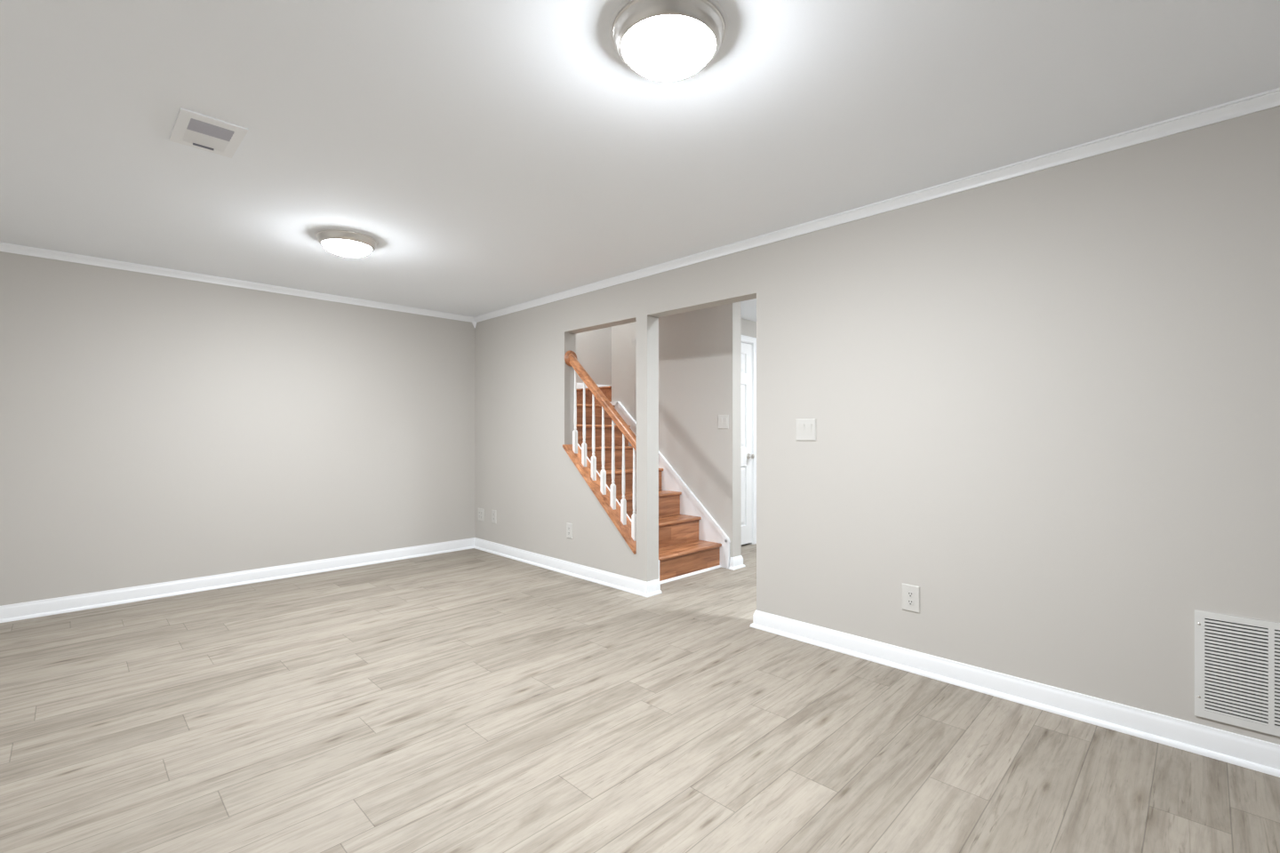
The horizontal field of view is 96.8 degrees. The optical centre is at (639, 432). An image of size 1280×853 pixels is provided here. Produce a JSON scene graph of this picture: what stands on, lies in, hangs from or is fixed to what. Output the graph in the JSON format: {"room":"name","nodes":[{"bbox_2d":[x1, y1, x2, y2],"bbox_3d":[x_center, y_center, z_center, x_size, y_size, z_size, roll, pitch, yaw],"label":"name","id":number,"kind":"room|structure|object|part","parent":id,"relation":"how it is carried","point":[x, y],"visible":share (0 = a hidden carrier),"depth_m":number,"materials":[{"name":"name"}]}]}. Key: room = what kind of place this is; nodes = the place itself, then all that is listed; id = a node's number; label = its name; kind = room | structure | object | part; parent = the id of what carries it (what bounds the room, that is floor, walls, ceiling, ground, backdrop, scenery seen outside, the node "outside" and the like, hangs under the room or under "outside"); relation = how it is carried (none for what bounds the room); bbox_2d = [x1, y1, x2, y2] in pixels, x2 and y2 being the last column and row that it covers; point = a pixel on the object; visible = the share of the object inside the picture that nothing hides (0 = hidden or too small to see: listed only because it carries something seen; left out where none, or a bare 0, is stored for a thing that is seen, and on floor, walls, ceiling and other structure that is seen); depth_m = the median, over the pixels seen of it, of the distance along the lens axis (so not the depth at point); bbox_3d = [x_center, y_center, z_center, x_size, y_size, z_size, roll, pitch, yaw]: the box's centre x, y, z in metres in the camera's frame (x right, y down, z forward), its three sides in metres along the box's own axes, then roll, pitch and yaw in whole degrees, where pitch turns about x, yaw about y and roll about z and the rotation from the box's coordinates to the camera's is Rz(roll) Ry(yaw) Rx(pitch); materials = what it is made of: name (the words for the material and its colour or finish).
{"room":"empty basement room","nodes":[
{"label":"empty basement room","id":0,"kind":"room"},
{"bbox_2d":[0,251,611,606],"bbox_3d":[-2.014,0.000,5.862,0.120,2.440,7.720,0,0,45],"label":"wall","id":1,"kind":"structure","parent":0,"point":[155,428],"depth_m":4.44,"materials":[{"name":"beige paint"}]},
{"bbox_2d":[0,537,474,623],"bbox_3d":[-3.170,1.167,4.592,0.030,0.105,4.050,0,0,45],"label":"baseboard","id":2,"kind":"structure","parent":1,"relation":"attached to","point":[47,607],"depth_m":4.41,"materials":[{"name":"white wood"}]},
{"bbox_2d":[576,383,609,389],"bbox_3d":[-0.425,-0.567,7.356,0.030,0.105,1.360,0,0,45],"label":"baseboard","id":3,"kind":"structure","parent":1,"relation":"attached to","point":[579,385],"depth_m":7.07,"materials":[{"name":"white wood"}]},
{"bbox_2d":[576,327,611,339],"bbox_3d":[-0.281,-2.450,6.458,1.740,2.460,2.670,0,0,45],"label":"ceiling","id":4,"kind":"structure","parent":0,"point":[605,332],"depth_m":7.29,"materials":[{"name":"beige paint"}]},
{"bbox_2d":[0,0,1279,321],"bbox_3d":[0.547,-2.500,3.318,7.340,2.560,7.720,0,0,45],"label":"ceiling","id":5,"kind":"structure","parent":0,"point":[496,155],"depth_m":2.19,"materials":[{"name":"white paint"}]},
{"bbox_2d":[169,107,247,158],"bbox_3d":[-1.764,-1.214,2.320,0.328,0.012,0.213,0,0,45],"label":"ceiling vent","id":6,"kind":"object","parent":5,"relation":"in","point":[192,129],"visible":1,"depth_m":2.31,"materials":[{"name":"white metal"}]},
{"bbox_3d":[-1.849,-1.212,2.405,0.006,0.008,0.070,0,0,45],"label":"damper lever","id":7,"kind":"part","parent":6,"relation":"part of","materials":[{"name":"grey metal"}]},
{"bbox_2d":[313,228,378,256],"bbox_3d":[-1.837,-1.169,3.564,0.362,0.103,0.362,0,0,45],"label":"ceiling light","id":8,"kind":"object","parent":5,"relation":"attached to","point":[347,243],"visible":1,"depth_m":3.47,"materials":[{"name":"white glass"}]},
{"bbox_3d":[-1.837,-1.218,3.564,0.362,0.005,0.362,0,0,45],"label":"ceiling plate","id":9,"kind":"part","parent":8,"relation":"part of","materials":[{"name":"white"}]},
{"bbox_2d":[608,0,727,80],"bbox_3d":[0.086,-1.169,1.728,0.362,0.103,0.362,0,0,45],"label":"ceiling light","id":10,"kind":"object","parent":5,"relation":"attached to","point":[660,40],"visible":1,"depth_m":1.65,"materials":[{"name":"white glass"}]},
{"bbox_3d":[0.086,-1.218,1.728,0.362,0.005,0.362,0,0,45],"label":"ceiling plate","id":11,"kind":"part","parent":10,"relation":"part of","materials":[{"name":"white glass"}]},
{"bbox_2d":[0,544,1279,852],"bbox_3d":[0.299,1.220,3.579,6.620,0.001,7.700,0,0,45],"label":"floor","id":12,"kind":"structure","parent":0,"point":[473,700],"depth_m":2.26,"materials":[{"name":"beige wood"}]},
{"bbox_2d":[576,403,721,581],"bbox_3d":[-0.444,0.462,5.652,2.401,1.516,0.984,0,0,45],"label":"staircase","id":13,"kind":"structure","parent":12,"relation":"on","point":[681,551],"depth_m":5.25,"materials":[{"name":"orange laminate"}]},
{"bbox_2d":[576,385,611,405],"bbox_3d":[-0.168,-0.404,6.998,0.896,0.216,1.350,0,0,45],"label":"flight","id":14,"kind":"object","parent":13,"relation":"on","point":[606,390],"visible":0.29,"depth_m":6.46,"materials":[{"name":"orange laminate"}]},
{"bbox_2d":[659,565,720,583],"bbox_3d":[0.388,1.210,4.810,0.019,0.019,0.971,0,0,45],"label":"trim","id":15,"kind":"structure","parent":13,"relation":"attached to","point":[717,566],"depth_m":4.84,"materials":[{"name":"white wood"}]},
{"bbox_2d":[611,301,741,559],"bbox_3d":[0.304,0.000,5.693,1.608,2.440,0.127,0,0,45],"label":"wall","id":16,"kind":"structure","parent":0,"point":[700,351],"depth_m":5.34,"materials":[{"name":"beige paint"}]},
{"bbox_2d":[609,401,730,568],"bbox_3d":[0.242,0.444,5.652,1.578,1.552,0.018,0,0,45],"label":"trim","id":17,"kind":"structure","parent":16,"relation":"attached to","point":[707,532],"depth_m":5.41,"materials":[{"name":"white wood"}]},
{"bbox_2d":[718,415,728,429],"bbox_3d":[0.753,-0.099,5.149,0.118,0.126,0.011,0,0,45],"label":"light switch","id":18,"kind":"object","parent":16,"relation":"attached to","point":[723,420],"visible":1,"depth_m":5.15,"materials":[{"name":"grey plastic"}]},
{"bbox_2d":[728,555,745,570],"bbox_3d":[0.705,1.167,5.295,0.538,0.105,0.187,0,0,45],"label":"baseboard","id":19,"kind":"structure","parent":16,"relation":"attached to","point":[736,563],"depth_m":5.10,"materials":[{"name":"white wood"}]},
{"bbox_2d":[741,318,756,337],"bbox_3d":[1.320,0.000,6.382,0.120,2.440,2.283,0,0,45],"label":"wall","id":20,"kind":"structure","parent":0,"point":[748,328],"depth_m":6.16,"materials":[{"name":"beige paint"}]},
{"bbox_2d":[741,342,754,544],"bbox_3d":[0.964,0.117,5.922,0.110,2.163,0.762,0,0,45],"label":"door","id":21,"kind":"structure","parent":20,"relation":"in","point":[747,456],"depth_m":6.14,"materials":[{"name":"white paint"}]},
{"bbox_3d":[1.197,0.255,6.128,0.070,0.066,0.066,0,0,45],"label":"knob","id":22,"kind":"part","parent":21,"relation":"part of","materials":[{"name":"silver metal"}]},
{"bbox_2d":[741,335,756,544],"bbox_3d":[0.920,0.090,5.966,0.138,2.259,0.910,0,0,45],"label":"trim","id":23,"kind":"structure","parent":20,"relation":"attached to","point":[747,340],"depth_m":6.21,"materials":[{"name":"white wood"}]},
{"bbox_2d":[474,105,1279,744],"bbox_3d":[0.810,0.000,3.583,7.100,2.440,0.127,0,0,45],"label":"wall","id":24,"kind":"structure","parent":0,"point":[1044,404],"depth_m":2.64,"materials":[{"name":"beige paint"}]},
{"bbox_2d":[478,508,484,521],"bbox_3d":[-1.668,0.858,5.948,0.120,0.130,0.009,0,0,45],"label":"wall outlet","id":25,"kind":"object","parent":24,"relation":"attached to","point":[481,512],"visible":1,"depth_m":5.94,"materials":[{"name":"grey plastic"}]},
{"bbox_2d":[491,510,495,523],"bbox_3d":[-1.484,0.852,5.765,0.080,0.130,0.009,0,0,45],"label":"wall outlet","id":26,"kind":"object","parent":24,"relation":"attached to","point":[493,512],"visible":1,"depth_m":5.76,"materials":[{"name":"grey plastic"}]},
{"bbox_2d":[473,537,661,597],"bbox_3d":[-0.805,1.167,5.167,2.576,0.105,0.159,0,0,45],"label":"baseboard","id":27,"kind":"structure","parent":24,"relation":"attached to","point":[636,587],"depth_m":4.82,"materials":[{"name":"white wood"}]},
{"bbox_2d":[566,522,572,538],"bbox_3d":[-0.611,0.846,4.899,0.080,0.130,0.009,0,0,45],"label":"wall outlet","id":28,"kind":"object","parent":24,"relation":"attached to","point":[569,526],"visible":1,"depth_m":4.89,"materials":[{"name":"grey plastic"}]},
{"bbox_2d":[562,350,636,554],"bbox_3d":[-0.301,0.100,4.683,0.886,1.646,0.166,0,0,45],"label":"stair railing","id":29,"kind":"object","parent":24,"relation":"attached to","point":[617,514],"visible":0.99,"depth_m":4.67,"materials":[{"name":"brown wood"}]},
{"bbox_3d":[-0.293,-0.259,4.677,0.866,0.873,0.060,0,0,45],"label":"handrail","id":30,"kind":"part","parent":29,"relation":"part of","materials":[{"name":"brown wood"}]},
{"bbox_2d":[577,443,659,578],"bbox_3d":[-0.501,0.282,5.008,1.830,1.877,0.011,0,0,45],"label":"trim","id":31,"kind":"structure","parent":24,"relation":"attached to","point":[578,444],"depth_m":4.70,"materials":[{"name":"white wood"}]},
{"bbox_2d":[0,88,1279,322],"bbox_3d":[-0.661,-1.194,2.101,7.100,0.052,4.050,0,0,45],"label":"trim","id":32,"kind":"structure","parent":24,"relation":"attached to","point":[1270,99],"depth_m":3.20,"materials":[{"name":"white wood"}]},
{"bbox_2d":[795,418,815,440],"bbox_3d":[0.970,-0.017,3.327,0.128,0.128,0.011,0,0,45],"label":"light switch","id":33,"kind":"object","parent":24,"relation":"attached to","point":[805,428],"visible":1,"depth_m":3.33,"materials":[{"name":"grey plastic"}]},
{"bbox_2d":[902,584,919,613],"bbox_3d":[1.388,0.849,2.914,0.087,0.135,0.009,0,0,45],"label":"wall outlet","id":34,"kind":"object","parent":24,"relation":"attached to","point":[910,594],"visible":1,"depth_m":2.91,"materials":[{"name":"grey plastic"}]},
{"bbox_2d":[906,599,913,605],"bbox_3d":[1.386,0.870,2.912,0.033,0.028,0.003,0,0,45],"label":"socket","id":35,"kind":"object","parent":34,"relation":"attached to","point":[909,602],"depth_m":2.91,"materials":[{"name":"grey plastic"}]},
{"bbox_2d":[906,591,913,597],"bbox_3d":[1.386,0.829,2.912,0.033,0.028,0.003,0,0,45],"label":"socket","id":36,"kind":"object","parent":34,"relation":"attached to","point":[909,594],"depth_m":2.91,"materials":[{"name":"grey plastic"}]},
{"bbox_2d":[749,610,1279,777],"bbox_3d":[2.042,1.167,2.360,3.627,0.105,0.187,0,0,45],"label":"baseboard","id":37,"kind":"structure","parent":24,"relation":"attached to","point":[1256,755],"depth_m":2.48,"materials":[{"name":"white wood"}]},
{"bbox_2d":[1194,609,1279,736],"bbox_3d":[2.267,0.881,2.039,0.395,0.403,0.011,0,0,45],"label":"air vent","id":38,"kind":"object","parent":24,"relation":"in","point":[1237,659],"visible":1,"depth_m":2.10,"materials":[{"name":"white metal"}]},
{"bbox_3d":[2.204,0.882,2.101,0.162,0.346,0.005,0,0,45],"label":"louvre panel","id":39,"kind":"part","parent":38,"relation":"part of","materials":[{"name":"white metal"}]},
{"bbox_3d":[2.329,0.882,1.976,0.162,0.346,0.005,0,0,45],"label":"louvre panel","id":40,"kind":"part","parent":38,"relation":"part of","materials":[{"name":"white metal"}]}
]}

